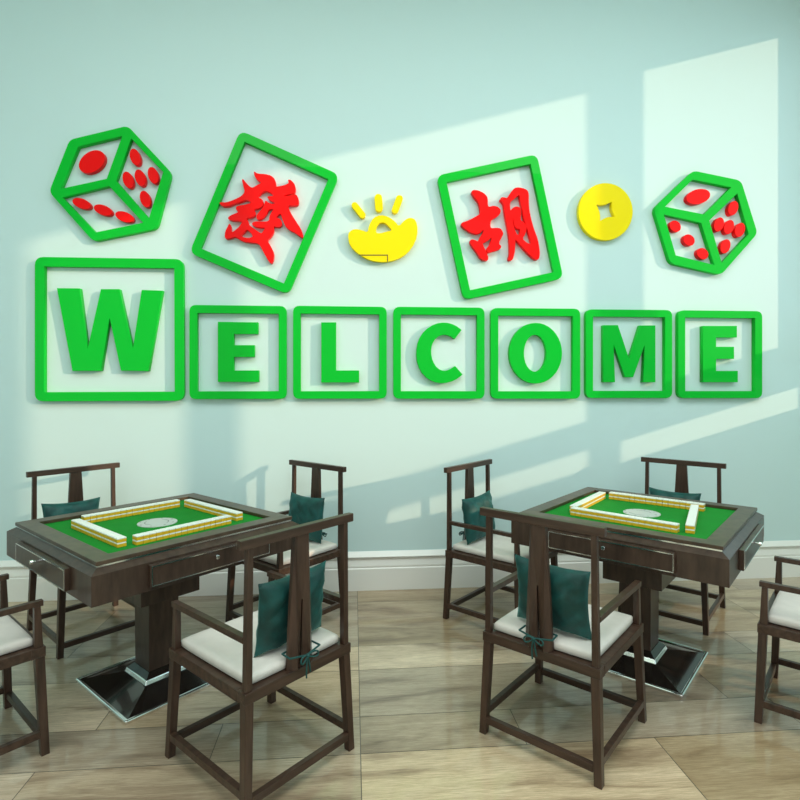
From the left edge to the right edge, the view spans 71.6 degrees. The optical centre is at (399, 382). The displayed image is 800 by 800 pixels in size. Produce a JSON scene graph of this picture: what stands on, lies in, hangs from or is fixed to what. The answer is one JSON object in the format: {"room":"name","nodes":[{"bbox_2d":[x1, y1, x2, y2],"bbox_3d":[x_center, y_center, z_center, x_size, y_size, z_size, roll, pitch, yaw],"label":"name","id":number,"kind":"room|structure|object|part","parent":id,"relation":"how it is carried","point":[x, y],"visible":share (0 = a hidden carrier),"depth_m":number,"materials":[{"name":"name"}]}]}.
{"room":"games hall","nodes":[
{"label":"games hall","id":0,"kind":"room"},
{"bbox_2d":[0,0,799,560],"bbox_3d":[-0.599,-0.900,3.919,7.870,4.700,0.120,0,0,-5],"label":"wall","id":1,"kind":"structure","parent":0,"point":[390,98],"depth_m":3.91,"materials":[{"name":"teal paint"}]},
{"bbox_2d":[35,257,185,400],"bbox_3d":[-1.940,-0.356,3.725,0.957,0.958,0.040,0,0,-5],"label":"sign","id":2,"kind":"structure","parent":1,"relation":"attached to","point":[85,355],"depth_m":3.71,"materials":[{"name":"green plastic"}]},
{"bbox_2d":[51,127,171,241],"bbox_3d":[-1.934,-1.333,3.726,0.772,0.767,0.040,0,0,-5],"label":"sign","id":3,"kind":"object","parent":1,"relation":"attached to","point":[93,162],"visible":1,"depth_m":3.71,"materials":[{"name":"green plastic"}]},
{"bbox_2d":[189,305,286,398],"bbox_3d":[-1.104,-0.208,3.796,0.647,0.637,0.040,0,0,-5],"label":"sign","id":4,"kind":"structure","parent":1,"relation":"attached to","point":[227,349],"depth_m":3.77,"materials":[{"name":"green plastic"}]},
{"bbox_2d":[192,133,336,292],"bbox_3d":[-0.924,-1.163,3.812,0.978,1.083,0.040,0,0,-5],"label":"sign","id":5,"kind":"structure","parent":1,"relation":"attached to","point":[283,197],"depth_m":3.79,"materials":[{"name":"green plastic"}]},
{"bbox_2d":[293,306,386,398],"bbox_3d":[-0.415,-0.210,3.855,0.644,0.640,0.040,0,0,-5],"label":"sign","id":6,"kind":"structure","parent":1,"relation":"attached to","point":[329,374],"depth_m":3.83,"materials":[{"name":"green plastic"}]},
{"bbox_2d":[348,194,417,262],"bbox_3d":[-0.120,-1.078,3.879,0.484,0.473,0.042,0,0,-5],"label":"sign","id":7,"kind":"object","parent":1,"relation":"attached to","point":[389,246],"visible":1,"depth_m":3.86,"materials":[{"name":"yellow plastic"}]},
{"bbox_2d":[0,540,799,601],"bbox_3d":[-0.652,1.316,3.840,7.750,0.268,0.030,0,0,-5],"label":"baseboard","id":8,"kind":"structure","parent":1,"relation":"attached to","point":[397,569],"depth_m":3.89,"materials":[{"name":"white paint"}]},
{"bbox_2d":[393,307,484,398],"bbox_3d":[0.275,-0.209,3.913,0.647,0.644,0.040,0,0,-5],"label":"sign","id":9,"kind":"structure","parent":1,"relation":"attached to","point":[425,363],"depth_m":3.89,"materials":[{"name":"green plastic"}]},
{"bbox_2d":[437,156,561,298],"bbox_3d":[0.712,-1.107,3.950,0.896,1.026,0.040,0,0,-5],"label":"sign","id":10,"kind":"structure","parent":1,"relation":"attached to","point":[481,222],"depth_m":3.94,"materials":[{"name":"green plastic"}]},
{"bbox_2d":[490,308,579,398],"bbox_3d":[0.967,-0.209,3.972,0.653,0.646,0.040,0,0,-5],"label":"sign","id":11,"kind":"structure","parent":1,"relation":"attached to","point":[550,340],"depth_m":3.95,"materials":[{"name":"green plastic"}]},
{"bbox_2d":[576,183,632,240],"bbox_3d":[1.482,-1.234,4.016,0.405,0.411,0.040,0,0,-5],"label":"sign","id":12,"kind":"object","parent":1,"relation":"attached to","point":[620,205],"visible":1,"depth_m":4.00,"materials":[{"name":"yellow plastic"}]},
{"bbox_2d":[584,309,671,397],"bbox_3d":[1.658,-0.210,4.031,0.649,0.640,0.040,0,0,-5],"label":"sign","id":13,"kind":"structure","parent":1,"relation":"attached to","point":[643,342],"depth_m":4.01,"materials":[{"name":"green plastic"}]},
{"bbox_2d":[652,171,755,274],"bbox_3d":[2.240,-1.173,4.080,0.785,0.748,0.040,0,0,-5],"label":"sign","id":14,"kind":"object","parent":1,"relation":"attached to","point":[734,187],"visible":1,"depth_m":4.07,"materials":[{"name":"green plastic"}]},
{"bbox_2d":[675,310,761,397],"bbox_3d":[2.352,-0.208,4.090,0.651,0.642,0.040,0,0,-5],"label":"sign","id":15,"kind":"structure","parent":1,"relation":"attached to","point":[709,352],"depth_m":4.07,"materials":[{"name":"green plastic"}]},
{"bbox_2d":[0,577,799,799],"bbox_3d":[-0.298,1.490,0.384,7.870,0.080,7.216,0,0,-5],"label":"floor","id":16,"kind":"structure","parent":0,"point":[416,672],"depth_m":2.33,"materials":[{"name":"brown wood"}]},
{"bbox_2d":[0,573,49,756],"bbox_3d":[-1.736,0.985,2.134,0.520,0.930,0.531,0,0,41],"label":"armchair","id":17,"kind":"object","parent":16,"relation":"on","point":[18,645],"visible":1,"depth_m":2.16,"materials":[{"name":"brown wood"}]},
{"bbox_3d":[-1.754,0.951,2.457,0.025,0.158,0.030,0,0,41],"label":"arm post","id":18,"kind":"part","parent":17,"relation":"part of","materials":[{"name":"brown wood"}]},
{"bbox_3d":[-1.900,0.861,2.287,0.025,0.022,0.478,0,0,41],"label":"arm","id":19,"kind":"part","parent":17,"relation":"part of","materials":[{"name":"brown wood"}]},
{"bbox_3d":[-1.754,1.259,2.469,0.046,0.382,0.046,0,0,41],"label":"leg","id":20,"kind":"part","parent":17,"relation":"part of","materials":[{"name":"brown wood"}]},
{"bbox_3d":[-1.559,0.861,1.996,0.025,0.022,0.478,0,0,41],"label":"arm","id":21,"kind":"part","parent":17,"relation":"part of","materials":[{"name":"brown wood"}]},
{"bbox_3d":[-1.736,1.049,2.134,0.492,0.038,0.510,0,0,41],"label":"seat frame","id":22,"kind":"part","parent":17,"relation":"part of","materials":[{"name":"brown wood"}]},
{"bbox_3d":[-1.414,0.951,2.165,0.025,0.158,0.030,0,0,41],"label":"arm post","id":23,"kind":"part","parent":17,"relation":"part of","materials":[{"name":"brown wood"}]},
{"bbox_3d":[-1.402,1.259,2.167,0.046,0.382,0.046,0,0,41],"label":"leg","id":24,"kind":"part","parent":17,"relation":"part of","materials":[{"name":"brown wood"}]},
{"bbox_2d":[26,462,134,658],"bbox_3d":[-1.824,0.985,3.267,0.531,0.930,0.520,0,0,41],"label":"armchair","id":25,"kind":"object","parent":16,"relation":"on","point":[75,490],"visible":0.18,"depth_m":3.25,"materials":[{"name":"brown wood"}]},
{"bbox_3d":[-2.159,1.259,3.252,0.046,0.382,0.046,0,0,41],"label":"leg","id":26,"kind":"part","parent":25,"relation":"part of","materials":[{"name":"brown wood"}]},
{"bbox_3d":[-2.150,0.790,3.256,0.027,0.480,0.027,0,0,41],"label":"post","id":27,"kind":"part","parent":25,"relation":"part of","materials":[{"name":"brown wood"}]},
{"bbox_3d":[-1.793,1.259,2.933,0.046,0.382,0.046,0,0,41],"label":"leg","id":28,"kind":"part","parent":25,"relation":"part of","materials":[{"name":"brown wood"}]},
{"bbox_2d":[41,497,99,517],"bbox_3d":[-2.003,0.878,3.356,0.203,0.352,0.335,0,0,41],"label":"cushion","id":29,"kind":"object","parent":25,"relation":"on","point":[49,510],"visible":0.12,"depth_m":3.30,"materials":[{"name":"teal fabric"}]},
{"bbox_3d":[-2.006,0.536,3.425,0.030,0.032,0.520,0,0,41],"label":"crest rail","id":30,"kind":"part","parent":25,"relation":"part of","materials":[{"name":"brown wood"}]},
{"bbox_3d":[-1.857,0.790,3.592,0.027,0.480,0.027,0,0,41],"label":"post","id":31,"kind":"part","parent":25,"relation":"part of","materials":[{"name":"brown wood"}]},
{"bbox_2d":[7,493,299,724],"bbox_3d":[-1.195,1.060,2.722,1.080,0.779,1.080,0,0,40],"label":"table","id":32,"kind":"object","parent":16,"relation":"on","point":[150,576],"visible":0.73,"depth_m":2.51,"materials":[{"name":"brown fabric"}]},
{"bbox_3d":[-1.517,0.764,2.324,0.565,0.081,0.003,0,0,40],"label":"drawer trim","id":33,"kind":"part","parent":32,"relation":"part of","materials":[{"name":"silver metal"}]},
{"bbox_3d":[-1.510,0.764,2.332,0.573,0.088,0.020,0,0,40],"label":"drawer","id":34,"kind":"part","parent":32,"relation":"part of","materials":[{"name":"brown wood"}]},
{"bbox_3d":[-1.195,1.441,2.722,0.540,0.018,0.540,0,0,40],"label":"trim","id":35,"kind":"part","parent":32,"relation":"part of","materials":[{"name":"silver metal"}]},
{"bbox_3d":[-1.195,0.690,2.722,0.920,0.006,0.920,0,0,40],"label":"rim trim","id":36,"kind":"part","parent":32,"relation":"part of","materials":[{"name":"brown wood"}]},
{"bbox_3d":[-1.195,1.399,2.722,0.214,0.022,0.214,0,0,40],"label":"collar trim","id":37,"kind":"part","parent":32,"relation":"part of","materials":[{"name":"silver metal"}]},
{"bbox_2d":[108,515,230,547],"bbox_3d":[-1.027,0.667,2.525,0.112,0.039,0.532,0,0,40],"label":"tile","id":38,"kind":"object","parent":32,"relation":"on","point":[119,539],"depth_m":2.42,"materials":[{"name":"white plastic"}]},
{"bbox_3d":[-0.805,0.764,2.407,0.020,0.088,0.573,0,0,40],"label":"drawer","id":39,"kind":"part","parent":32,"relation":"part of","materials":[{"name":"brown wood"}]},
{"bbox_3d":[-0.797,0.764,2.400,0.004,0.081,0.565,0,0,40],"label":"drawer trim","id":40,"kind":"part","parent":32,"relation":"part of","materials":[{"name":"brown wood"}]},
{"bbox_2d":[233,511,242,520],"bbox_3d":[-0.809,0.667,2.771,0.028,0.039,0.038,0,0,40],"label":"tile","id":41,"kind":"object","parent":32,"relation":"on","point":[239,513],"depth_m":2.76,"materials":[{"name":"white plastic"}]},
{"bbox_3d":[-1.387,0.676,2.886,0.038,0.019,0.028,0,0,40],"label":"tile","id":42,"kind":"structure","parent":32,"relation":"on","visible":0},
{"bbox_2d":[130,504,148,511],"bbox_3d":[-1.368,0.657,2.908,0.038,0.020,0.086,0,0,40],"label":"tile","id":43,"kind":"object","parent":42,"relation":"on","point":[134,508],"depth_m":2.90,"materials":[{"name":"white plastic"}]},
{"label":"tile","id":44,"kind":"structure","parent":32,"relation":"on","visible":0},
{"bbox_2d":[81,508,126,519],"bbox_3d":[-1.479,0.657,2.774,0.038,0.020,0.202,0,0,40],"label":"tile","id":45,"kind":"object","parent":44,"relation":"on","point":[83,517],"depth_m":2.76,"materials":[{"name":"white plastic"}]},
{"bbox_2d":[165,512,353,799],"bbox_3d":[-0.547,0.985,2.176,0.531,0.930,0.520,0,0,40],"label":"armchair","id":46,"kind":"object","parent":16,"relation":"on","point":[221,655],"visible":0.89,"depth_m":2.02,"materials":[{"name":"brown wood"}]},
{"bbox_3d":[-0.882,1.259,2.156,0.046,0.382,0.046,0,0,40],"label":"leg","id":47,"kind":"part","parent":46,"relation":"part of","materials":[{"name":"brown wood"}]},
{"bbox_3d":[-0.870,0.951,2.155,0.030,0.158,0.025,0,0,40],"label":"arm post","id":48,"kind":"part","parent":46,"relation":"part of","materials":[{"name":"brown wood"}]},
{"bbox_3d":[-0.699,0.861,2.011,0.478,0.022,0.025,0,0,40],"label":"arm","id":49,"kind":"part","parent":46,"relation":"part of","materials":[{"name":"brown wood"}]},
{"bbox_3d":[-0.511,1.259,1.843,0.046,0.382,0.046,0,0,40],"label":"leg","id":50,"kind":"part","parent":46,"relation":"part of","materials":[{"name":"brown wood"}]},
{"bbox_3d":[-0.509,0.790,1.852,0.027,0.480,0.027,0,0,40],"label":"post","id":51,"kind":"part","parent":46,"relation":"part of","materials":[{"name":"brown wood"}]},
{"bbox_3d":[-0.547,1.049,2.176,0.510,0.038,0.492,0,0,40],"label":"seat frame","id":52,"kind":"part","parent":46,"relation":"part of","materials":[{"name":"brown wood"}]},
{"bbox_3d":[-0.583,1.259,2.509,0.046,0.382,0.046,0,0,40],"label":"leg","id":53,"kind":"part","parent":46,"relation":"part of","materials":[{"name":"brown wood"}]},
{"bbox_2d":[254,561,325,678],"bbox_3d":[-0.377,0.885,2.078,0.201,0.350,0.329,0,0,40],"label":"cushion","id":54,"kind":"object","parent":46,"relation":"on","point":[271,632],"visible":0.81,"depth_m":2.01,"materials":[{"name":"teal fabric"}]},
{"bbox_3d":[-0.359,0.976,2.017,0.066,0.019,0.145,0,0,40],"label":"tie cord","id":55,"kind":"part","parent":54,"relation":"part of","materials":[{"name":"teal fabric"}]},
{"bbox_3d":[-0.363,0.536,2.020,0.030,0.032,0.520,0,0,40],"label":"crest rail","id":56,"kind":"part","parent":46,"relation":"part of","materials":[{"name":"brown wood"}]},
{"bbox_3d":[-0.410,0.861,2.353,0.478,0.022,0.025,0,0,40],"label":"arm","id":57,"kind":"part","parent":46,"relation":"part of","materials":[{"name":"brown wood"}]},
{"bbox_3d":[-0.221,0.790,2.192,0.027,0.480,0.027,0,0,40],"label":"post","id":58,"kind":"part","parent":46,"relation":"part of","materials":[{"name":"brown wood"}]},
{"bbox_3d":[-0.212,1.259,2.196,0.046,0.382,0.046,0,0,40],"label":"leg","id":59,"kind":"part","parent":46,"relation":"part of","materials":[{"name":"brown wood"}]},
{"bbox_2d":[225,460,345,621],"bbox_3d":[-0.693,0.985,3.400,0.520,0.930,0.531,0,0,39],"label":"armchair","id":60,"kind":"object","parent":16,"relation":"on","point":[325,551],"visible":0.33,"depth_m":3.37,"materials":[{"name":"brown wood"}]},
{"bbox_3d":[-1.026,1.259,3.359,0.046,0.382,0.046,0,0,39],"label":"leg","id":61,"kind":"part","parent":60,"relation":"part of","materials":[{"name":"brown wood"}]},
{"bbox_3d":[-0.667,0.951,3.078,0.025,0.158,0.030,0,0,39],"label":"arm post","id":62,"kind":"part","parent":60,"relation":"part of","materials":[{"name":"brown wood"}]},
{"bbox_3d":[-0.873,0.861,3.534,0.025,0.022,0.478,0,0,39],"label":"arm","id":63,"kind":"part","parent":60,"relation":"part of","materials":[{"name":"brown wood"}]},
{"bbox_3d":[-0.714,0.790,3.726,0.027,0.480,0.027,0,0,39],"label":"post","id":64,"kind":"part","parent":60,"relation":"part of","materials":[{"name":"brown wood"}]},
{"bbox_3d":[-0.693,1.049,3.400,0.492,0.038,0.510,0,0,39],"label":"seat frame","id":65,"kind":"part","parent":60,"relation":"part of","materials":[{"name":"brown wood"}]},
{"bbox_2d":[288,492,326,543],"bbox_3d":[-0.571,0.885,3.550,0.328,0.349,0.202,0,0,39],"label":"cushion","id":66,"kind":"object","parent":60,"relation":"on","point":[302,509],"visible":0.71,"depth_m":3.46,"materials":[{"name":"teal fabric"}]},
{"bbox_3d":[-0.540,0.536,3.587,0.520,0.032,0.030,0,0,39],"label":"crest rail","id":67,"kind":"part","parent":60,"relation":"part of","materials":[{"name":"brown wood"}]},
{"bbox_3d":[-0.360,1.259,3.441,0.046,0.382,0.046,0,0,39],"label":"leg","id":68,"kind":"part","parent":60,"relation":"part of","materials":[{"name":"brown wood"}]},
{"bbox_3d":[-0.369,0.790,3.443,0.027,0.480,0.027,0,0,39],"label":"post","id":69,"kind":"part","parent":60,"relation":"part of","materials":[{"name":"brown wood"}]},
{"bbox_2d":[443,459,557,622],"bbox_3d":[0.630,0.985,3.430,0.531,0.930,0.520,0,0,41],"label":"armchair","id":70,"kind":"object","parent":16,"relation":"on","point":[504,551],"visible":0.5,"depth_m":3.40,"materials":[{"name":"brown wood"}]},
{"bbox_3d":[0.295,1.259,3.415,0.046,0.382,0.046,0,0,41],"label":"leg","id":71,"kind":"part","parent":70,"relation":"part of","materials":[{"name":"brown wood"}]},
{"bbox_3d":[0.304,0.790,3.419,0.027,0.480,0.027,0,0,41],"label":"post","id":72,"kind":"part","parent":70,"relation":"part of","materials":[{"name":"brown wood"}]},
{"bbox_3d":[0.448,0.536,3.588,0.030,0.032,0.520,0,0,41],"label":"crest rail","id":73,"kind":"part","parent":70,"relation":"part of","materials":[{"name":"brown wood"}]},
{"bbox_2d":[459,490,494,544],"bbox_3d":[0.465,0.878,3.534,0.201,0.352,0.333,0,0,41],"label":"cushion","id":74,"kind":"object","parent":70,"relation":"on","point":[470,507],"visible":0.73,"depth_m":3.42,"materials":[{"name":"teal fabric"}]},
{"bbox_3d":[0.490,0.861,3.255,0.478,0.022,0.025,0,0,41],"label":"arm","id":75,"kind":"part","parent":70,"relation":"part of","materials":[{"name":"brown wood"}]},
{"bbox_3d":[0.597,0.790,3.755,0.027,0.480,0.027,0,0,41],"label":"post","id":76,"kind":"part","parent":70,"relation":"part of","materials":[{"name":"brown wood"}]},
{"bbox_3d":[0.630,1.049,3.430,0.510,0.038,0.492,0,0,41],"label":"seat frame","id":77,"kind":"part","parent":70,"relation":"part of","materials":[{"name":"brown wood"}]},
{"bbox_3d":[0.661,1.259,3.096,0.046,0.382,0.046,0,0,41],"label":"leg","id":78,"kind":"part","parent":70,"relation":"part of","materials":[{"name":"brown wood"}]},
{"bbox_3d":[0.658,0.951,3.108,0.030,0.158,0.025,0,0,41],"label":"arm post","id":79,"kind":"part","parent":70,"relation":"part of","materials":[{"name":"brown wood"}]},
{"bbox_3d":[0.965,1.259,3.445,0.046,0.382,0.046,0,0,41],"label":"leg","id":80,"kind":"part","parent":70,"relation":"part of","materials":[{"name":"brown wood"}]},
{"bbox_2d":[479,507,646,789],"bbox_3d":[0.694,0.985,2.339,0.520,0.930,0.531,0,0,40],"label":"armchair","id":81,"kind":"object","parent":16,"relation":"on","point":[613,632],"visible":0.94,"depth_m":2.16,"materials":[{"name":"brown wood"}]},
{"bbox_3d":[0.361,1.259,2.303,0.046,0.382,0.046,0,0,40],"label":"leg","id":82,"kind":"part","parent":81,"relation":"part of","materials":[{"name":"brown wood"}]},
{"bbox_3d":[0.370,0.790,2.300,0.027,0.480,0.027,0,0,40],"label":"post","id":83,"kind":"part","parent":81,"relation":"part of","materials":[{"name":"brown wood"}]},
{"bbox_3d":[0.529,0.861,2.491,0.025,0.022,0.478,0,0,40],"label":"arm","id":84,"kind":"part","parent":81,"relation":"part of","materials":[{"name":"brown wood"}]},
{"bbox_3d":[0.673,1.259,2.674,0.046,0.382,0.046,0,0,40],"label":"leg","id":85,"kind":"part","parent":81,"relation":"part of","materials":[{"name":"brown wood"}]},
{"bbox_3d":[0.539,0.536,2.155,0.520,0.032,0.030,0,0,40],"label":"crest rail","id":86,"kind":"part","parent":81,"relation":"part of","materials":[{"name":"brown wood"}]},
{"bbox_2d":[514,554,590,658],"bbox_3d":[0.579,0.885,2.184,0.329,0.350,0.202,0,0,40],"label":"cushion","id":87,"kind":"object","parent":81,"relation":"on","point":[569,587],"visible":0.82,"depth_m":2.14,"materials":[{"name":"teal fabric"}]},
{"bbox_3d":[0.535,0.976,2.151,0.145,0.019,0.066,0,0,40],"label":"tie cord","id":88,"kind":"part","parent":87,"relation":"part of","materials":[{"name":"teal fabric"}]},
{"bbox_3d":[0.694,1.049,2.339,0.492,0.038,0.510,0,0,40],"label":"seat frame","id":89,"kind":"part","parent":81,"relation":"part of","materials":[{"name":"brown wood"}]},
{"bbox_3d":[0.711,0.790,2.013,0.027,0.480,0.027,0,0,40],"label":"post","id":90,"kind":"part","parent":81,"relation":"part of","materials":[{"name":"brown wood"}]},
{"bbox_3d":[0.715,1.259,2.004,0.046,0.382,0.046,0,0,40],"label":"leg","id":91,"kind":"part","parent":81,"relation":"part of","materials":[{"name":"brown wood"}]},
{"bbox_3d":[0.872,0.861,2.202,0.025,0.022,0.478,0,0,40],"label":"arm","id":92,"kind":"part","parent":81,"relation":"part of","materials":[{"name":"brown wood"}]},
{"bbox_3d":[1.015,0.951,2.373,0.025,0.158,0.030,0,0,40],"label":"arm post","id":93,"kind":"part","parent":81,"relation":"part of","materials":[{"name":"brown wood"}]},
{"bbox_3d":[1.027,1.259,2.375,0.046,0.382,0.046,0,0,40],"label":"leg","id":94,"kind":"part","parent":81,"relation":"part of","materials":[{"name":"brown wood"}]},
{"bbox_2d":[511,487,763,697],"bbox_3d":[1.265,1.060,2.920,1.080,0.779,1.080,0,0,40],"label":"table","id":95,"kind":"object","parent":16,"relation":"on","point":[726,538],"visible":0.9,"depth_m":2.70,"materials":[{"name":"brown wood"}]},
{"bbox_3d":[0.940,0.764,2.524,0.565,0.081,0.003,0,0,40],"label":"drawer trim","id":96,"kind":"part","parent":95,"relation":"part of","materials":[{"name":"brown wood"}]},
{"bbox_3d":[0.947,0.764,2.532,0.573,0.088,0.020,0,0,40],"label":"drawer","id":97,"kind":"part","parent":95,"relation":"part of","materials":[{"name":"brown wood"}]},
{"bbox_2d":[586,509,694,533],"bbox_3d":[1.145,0.667,2.670,0.489,0.039,0.129,0,0,30],"label":"tile","id":98,"kind":"object","parent":95,"relation":"on","point":[687,525],"depth_m":2.61,"materials":[{"name":"white plastic"}]},
{"bbox_3d":[1.265,1.399,2.920,0.214,0.022,0.214,0,0,40],"label":"collar trim","id":99,"kind":"part","parent":95,"relation":"part of","materials":[{"name":"silver metal"}]},
{"bbox_3d":[1.265,0.690,2.920,0.920,0.006,0.920,0,0,40],"label":"rim trim","id":100,"kind":"part","parent":95,"relation":"part of","materials":[{"name":"brown wood"}]},
{"bbox_3d":[1.265,1.441,2.920,0.540,0.018,0.540,0,0,40],"label":"trim","id":101,"kind":"part","parent":95,"relation":"part of","materials":[{"name":"silver metal"}]},
{"bbox_3d":[1.653,0.764,2.602,0.020,0.088,0.573,0,0,40],"label":"drawer","id":102,"kind":"part","parent":95,"relation":"part of","materials":[{"name":"brown wood"}]},
{"bbox_3d":[1.661,0.764,2.595,0.003,0.081,0.565,0,0,40],"label":"drawer trim","id":103,"kind":"part","parent":95,"relation":"part of","materials":[{"name":"silver metal"}]},
{"bbox_3d":[1.505,0.676,3.068,0.028,0.019,0.038,0,0,40],"label":"tile","id":104,"kind":"structure","parent":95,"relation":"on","visible":0},
{"bbox_2d":[668,499,674,503],"bbox_3d":[1.505,0.657,3.068,0.028,0.020,0.038,0,0,40],"label":"tile","id":105,"kind":"object","parent":104,"relation":"on","point":[670,501],"depth_m":3.06,"materials":[{"name":"white plastic"}]},
{"bbox_2d":[618,457,725,635],"bbox_3d":[1.740,0.985,3.540,0.520,0.930,0.531,0,0,40],"label":"armchair","id":106,"kind":"object","parent":16,"relation":"on","point":[681,481],"visible":0.22,"depth_m":3.58,"materials":[{"name":"brown wood"}]},
{"bbox_3d":[1.407,1.259,3.502,0.046,0.382,0.046,0,0,40],"label":"leg","id":107,"kind":"part","parent":106,"relation":"part of","materials":[{"name":"brown wood"}]},
{"bbox_3d":[1.721,0.790,3.866,0.027,0.480,0.027,0,0,40],"label":"post","id":108,"kind":"part","parent":106,"relation":"part of","materials":[{"name":"brown wood"}]},
{"bbox_2d":[649,487,700,500],"bbox_3d":[1.840,0.885,3.708,0.332,0.349,0.209,0,0,40],"label":"cushion","id":109,"kind":"object","parent":106,"relation":"on","point":[652,491],"visible":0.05,"depth_m":3.65,"materials":[{"name":"teal fabric"}]},
{"bbox_3d":[1.894,0.536,3.725,0.520,0.032,0.030,0,0,40],"label":"crest rail","id":110,"kind":"part","parent":106,"relation":"part of","materials":[{"name":"brown wood"}]},
{"bbox_3d":[1.763,1.259,3.205,0.046,0.382,0.046,0,0,40],"label":"leg","id":111,"kind":"part","parent":106,"relation":"part of","materials":[{"name":"brown wood"}]},
{"bbox_3d":[2.064,0.790,3.580,0.027,0.480,0.027,0,0,40],"label":"post","id":112,"kind":"part","parent":106,"relation":"part of","materials":[{"name":"brown wood"}]},
{"bbox_3d":[2.073,1.259,3.578,0.046,0.382,0.046,0,0,40],"label":"leg","id":113,"kind":"part","parent":106,"relation":"part of","materials":[{"name":"brown wood"}]},
{"bbox_2d":[754,556,799,723],"bbox_3d":[1.880,0.985,2.389,0.531,0.930,0.520,0,0,41],"label":"armchair","id":114,"kind":"object","parent":16,"relation":"on","point":[780,615],"visible":1,"depth_m":2.36,"materials":[{"name":"brown wood"}]},
{"bbox_3d":[1.545,1.259,2.372,0.046,0.382,0.046,0,0,41],"label":"leg","id":115,"kind":"part","parent":114,"relation":"part of","materials":[{"name":"brown wood"}]},
{"bbox_3d":[1.557,0.951,2.372,0.030,0.158,0.025,0,0,41],"label":"arm post","id":116,"kind":"part","parent":114,"relation":"part of","materials":[{"name":"brown wood"}]},
{"bbox_3d":[1.848,1.259,2.723,0.046,0.382,0.046,0,0,41],"label":"leg","id":117,"kind":"part","parent":114,"relation":"part of","materials":[{"name":"brown wood"}]},
{"bbox_3d":[1.850,0.951,2.711,0.030,0.158,0.025,0,0,41],"label":"arm post","id":118,"kind":"part","parent":114,"relation":"part of","materials":[{"name":"brown wood"}]},
{"bbox_3d":[1.880,1.049,2.389,0.510,0.038,0.492,0,0,41],"label":"seat frame","id":119,"kind":"part","parent":114,"relation":"part of","materials":[{"name":"brown wood"}]},
{"bbox_3d":[1.726,0.861,2.226,0.478,0.022,0.025,0,0,41],"label":"arm","id":120,"kind":"part","parent":114,"relation":"part of","materials":[{"name":"brown wood"}]},
{"bbox_3d":[2.019,0.861,2.565,0.478,0.022,0.025,0,0,41],"label":"arm","id":121,"kind":"part","parent":114,"relation":"part of","materials":[{"name":"brown wood"}]}
]}

